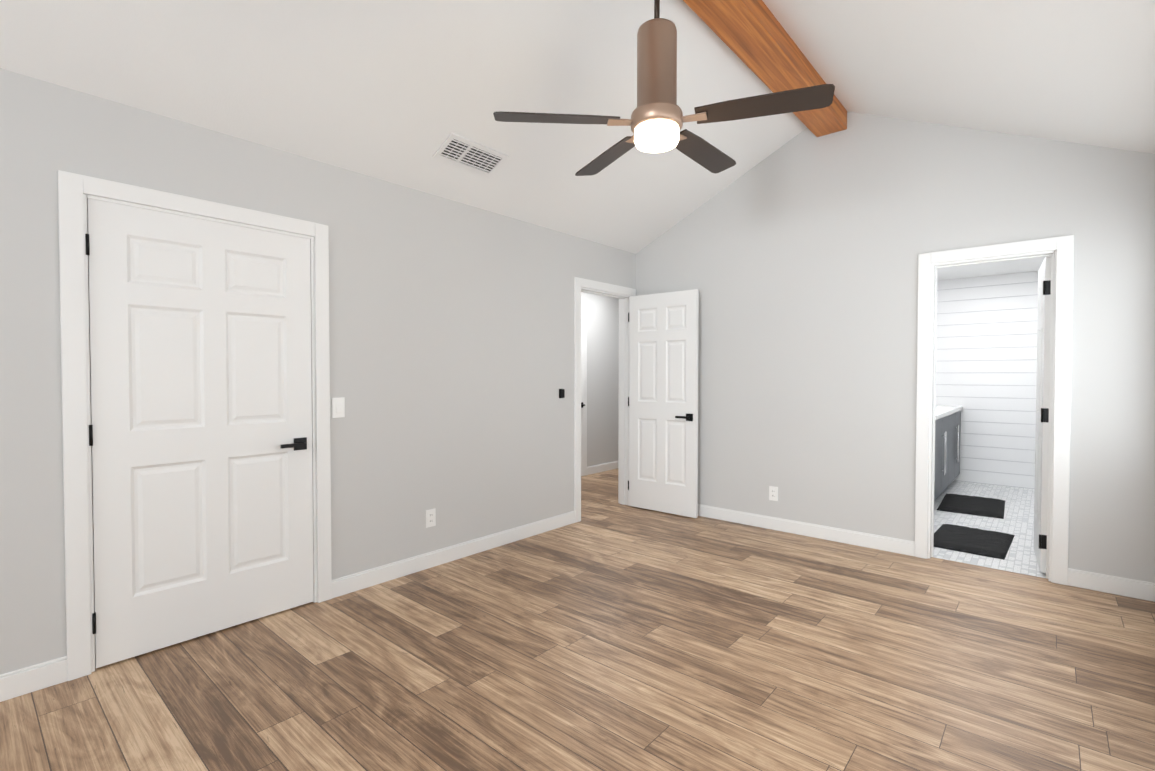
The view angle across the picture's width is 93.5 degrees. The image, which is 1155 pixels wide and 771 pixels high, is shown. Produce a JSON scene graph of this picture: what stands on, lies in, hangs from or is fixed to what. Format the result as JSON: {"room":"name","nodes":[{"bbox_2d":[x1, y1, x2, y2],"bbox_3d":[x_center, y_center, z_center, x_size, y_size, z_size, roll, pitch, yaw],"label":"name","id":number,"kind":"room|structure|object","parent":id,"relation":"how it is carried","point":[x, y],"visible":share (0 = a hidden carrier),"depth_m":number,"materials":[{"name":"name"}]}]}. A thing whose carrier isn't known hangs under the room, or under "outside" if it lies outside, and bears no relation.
{"room":"empty bedroom","nodes":[
{"label":"empty bedroom","id":0,"kind":"room"},
{"bbox_2d":[0,68,635,674],"bbox_3d":[-1.762,-0.011,2.797,0.120,2.480,7.240,1,1,41],"label":"wall","id":1,"kind":"structure","parent":0,"point":[450,348],"depth_m":3.28,"materials":[{"name":"paint"}]},
{"bbox_2d":[0,656,66,701],"bbox_3d":[-3.062,1.208,1.222,0.017,0.105,2.828,1,1,41],"label":"baseboard","id":2,"kind":"structure","parent":1,"relation":"attached to","point":[32,679],"depth_m":2.20,"materials":[{"name":"white wood"}]},
{"bbox_2d":[58,170,331,680],"bbox_3d":[-1.824,0.166,2.719,0.142,2.130,1.110,1,1,41],"label":"door frame","id":3,"kind":"structure","parent":1,"relation":"attached to","point":[76,192],"depth_m":2.32,"materials":[{"name":"white wood"}]},
{"bbox_2d":[85,199,313,667],"bbox_3d":[-1.784,0.207,2.678,0.089,2.030,0.934,1,1,41],"label":"closet door","id":4,"kind":"structure","parent":1,"relation":"in","point":[200,435],"depth_m":2.62,"materials":[{"name":"white wood"}]},
{"bbox_2d":[332,397,344,417],"bbox_3d":[-1.380,0.128,3.139,0.012,0.116,0.072,1,1,41],"label":"switch plate","id":5,"kind":"object","parent":1,"relation":"attached to","point":[338,407],"visible":1,"depth_m":3.13,"materials":[{"name":"white plastic"}]},
{"bbox_2d":[426,508,435,527],"bbox_3d":[-0.977,0.883,3.621,0.010,0.116,0.072,1,1,41],"label":"electrical outlet plate","id":6,"kind":"object","parent":1,"relation":"attached to","point":[430,517],"visible":1,"depth_m":3.62,"materials":[{"name":"white plastic"}]},
{"bbox_2d":[332,511,574,597],"bbox_3d":[-0.721,1.155,3.919,0.017,0.105,2.144,1,1,41],"label":"baseboard","id":7,"kind":"structure","parent":1,"relation":"attached to","point":[354,582],"depth_m":3.68,"materials":[{"name":"white wood"}]},
{"bbox_2d":[559,389,564,397],"bbox_3d":[-0.131,0.068,4.569,0.024,0.080,0.052,1,1,41],"label":"thermostat","id":8,"kind":"object","parent":1,"relation":"attached to","point":[561,393],"visible":1,"depth_m":4.56,"materials":[{"name":"black plastic"}]},
{"bbox_2d":[574,277,635,522],"bbox_3d":[0.220,0.119,5.085,0.156,2.130,0.904,1,1,41],"label":"door frame","id":9,"kind":"structure","parent":1,"relation":"attached to","point":[622,294],"depth_m":5.22,"materials":[{"name":"white wood"}]},
{"bbox_2d":[628,289,698,517],"bbox_3d":[0.784,0.160,5.057,0.728,2.030,0.143,1,1,40],"label":"hall door","id":10,"kind":"structure","parent":1,"relation":"in","point":[663,402],"depth_m":5.02,"materials":[{"name":"white wood"}]},
{"bbox_2d":[0,0,806,253],"bbox_3d":[-1.075,-1.691,2.167,1.940,1.015,7.240,1,1,41],"label":"ceiling slope","id":11,"kind":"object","parent":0,"point":[398,92],"visible":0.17,"depth_m":2.81,"materials":[{"name":"paint"}]},
{"bbox_2d":[433,133,508,176],"bbox_3d":[-0.657,-1.427,3.386,0.205,0.010,0.440,-31,-19,37],"label":"air vent register","id":12,"kind":"object","parent":11,"relation":"attached to","point":[458,150],"visible":1,"depth_m":3.37,"materials":[{"name":"white metal"}]},
{"bbox_2d":[683,0,846,136],"bbox_3d":[-0.342,-1.998,1.525,0.220,0.235,7.000,1,1,41],"label":"ridge beam","id":13,"kind":"structure","parent":11,"relation":"attached to","point":[755,38],"depth_m":3.13,"materials":[{"name":"brown wood"}]},
{"bbox_2d":[493,0,834,175],"bbox_3d":[0.366,-1.462,2.525,1.370,0.877,0.801,0,1,7],"label":"ceiling fan","id":14,"kind":"object","parent":13,"relation":"hanging from","point":[657,120],"visible":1,"depth_m":2.25,"materials":[{"name":"brown metal"}]},
{"bbox_2d":[0,468,1154,770],"bbox_3d":[0.291,1.268,3.357,5.240,0.101,10.740,1,1,41],"label":"floor","id":15,"kind":"structure","parent":0,"point":[620,638],"depth_m":2.35,"materials":[{"name":"brown wood"}]},
{"bbox_2d":[934,405,962,500],"bbox_3d":[3.736,0.633,5.932,0.593,1.070,2.053,1,1,41],"label":"bathroom vanity","id":16,"kind":"object","parent":15,"relation":"on","point":[947,441],"visible":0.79,"depth_m":5.68,"materials":[{"name":"grey wood"}]},
{"bbox_2d":[937,493,1004,518],"bbox_3d":[3.879,1.164,5.340,0.500,0.030,0.900,1,1,39],"label":"bath mat","id":17,"kind":"object","parent":15,"relation":"on","point":[976,505],"visible":1,"depth_m":5.23,"materials":[{"name":"black fabric"}]},
{"bbox_2d":[934,524,1014,559],"bbox_3d":[3.051,1.186,4.218,0.480,0.030,0.780,1,2,43],"label":"bath mat","id":18,"kind":"object","parent":15,"relation":"on","point":[987,543],"visible":0.98,"depth_m":4.12,"materials":[{"name":"black fabric"}]},
{"bbox_2d":[581,292,618,466],"bbox_3d":[-0.201,-0.067,6.671,0.120,2.440,4.540,1,1,41],"label":"wall","id":19,"kind":"structure","parent":0,"point":[602,369],"depth_m":7.16,"materials":[{"name":"paint"}]},
{"bbox_2d":[581,314,584,475],"bbox_3d":[-0.163,0.131,6.556,0.089,2.030,0.784,1,1,41],"label":"hall door","id":20,"kind":"structure","parent":19,"relation":"in","point":[582,395],"depth_m":6.83,"materials":[{"name":"white wood"}]},
{"bbox_2d":[581,308,586,475],"bbox_3d":[-0.188,0.090,6.584,0.018,2.130,0.924,1,1,41],"label":"door frame","id":21,"kind":"structure","parent":19,"relation":"attached to","point":[584,311],"depth_m":6.90,"materials":[{"name":"white wood"}]},
{"bbox_2d":[587,461,617,474],"bbox_3d":[0.682,1.082,7.611,0.017,0.105,1.763,1,1,41],"label":"baseboard","id":22,"kind":"structure","parent":19,"relation":"attached to","point":[603,467],"depth_m":7.19,"materials":[{"name":"white wood"}]},
{"bbox_2d":[636,112,1154,582],"bbox_3d":[1.991,-0.469,4.245,3.880,3.340,0.120,1,1,41],"label":"wall","id":23,"kind":"structure","parent":0,"point":[794,261],"depth_m":3.98,"materials":[{"name":"paint"}]},
{"bbox_2d":[769,486,777,500],"bbox_3d":[1.624,0.896,4.504,0.072,0.116,0.010,1,1,41],"label":"electrical outlet plate","id":24,"kind":"object","parent":23,"relation":"attached to","point":[773,493],"visible":1,"depth_m":4.50,"materials":[{"name":"white plastic"}]},
{"bbox_2d":[698,504,914,555],"bbox_3d":[1.484,1.141,4.629,2.415,0.105,0.017,1,1,41],"label":"baseboard","id":25,"kind":"structure","parent":23,"relation":"attached to","point":[901,546],"depth_m":4.29,"materials":[{"name":"white wood"}]},
{"bbox_2d":[915,235,1073,584],"bbox_3d":[2.735,0.148,3.611,0.804,2.130,0.156,1,1,41],"label":"door frame","id":26,"kind":"structure","parent":23,"relation":"attached to","point":[1059,251],"depth_m":3.41,"materials":[{"name":"white wood"}]},
{"bbox_2d":[1034,256,1050,572],"bbox_3d":[3.201,0.187,3.706,0.099,2.030,0.628,1,1,37],"label":"open bathroom door","id":27,"kind":"structure","parent":23,"relation":"in","point":[1042,420],"depth_m":3.50,"materials":[{"name":"white wood"}]},
{"bbox_2d":[1068,568,1154,601],"bbox_3d":[3.145,1.170,3.188,0.422,0.105,0.017,1,1,41],"label":"baseboard","id":28,"kind":"structure","parent":23,"relation":"attached to","point":[1133,588],"depth_m":3.19,"materials":[{"name":"white wood"}]},
{"bbox_2d":[762,0,1154,153],"bbox_3d":[0.390,-1.666,0.896,1.940,1.015,7.240,1,1,41],"label":"ceiling slope","id":29,"kind":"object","parent":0,"point":[1079,71],"visible":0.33,"depth_m":2.76,"materials":[{"name":"paint"}]},
{"bbox_2d":[936,271,1037,488],"bbox_3d":[4.802,-0.062,6.448,1.530,2.440,0.120,1,1,41],"label":"wall","id":30,"kind":"structure","parent":0,"point":[986,360],"depth_m":6.32,"materials":[{"name":"white wood"}]},
{"bbox_2d":[938,257,1044,280],"bbox_3d":[3.694,-1.307,5.147,1.770,0.100,3.500,1,1,41],"label":"ceiling","id":31,"kind":"structure","parent":0,"point":[1001,268],"depth_m":5.96,"materials":[{"name":"paint"}]}
]}

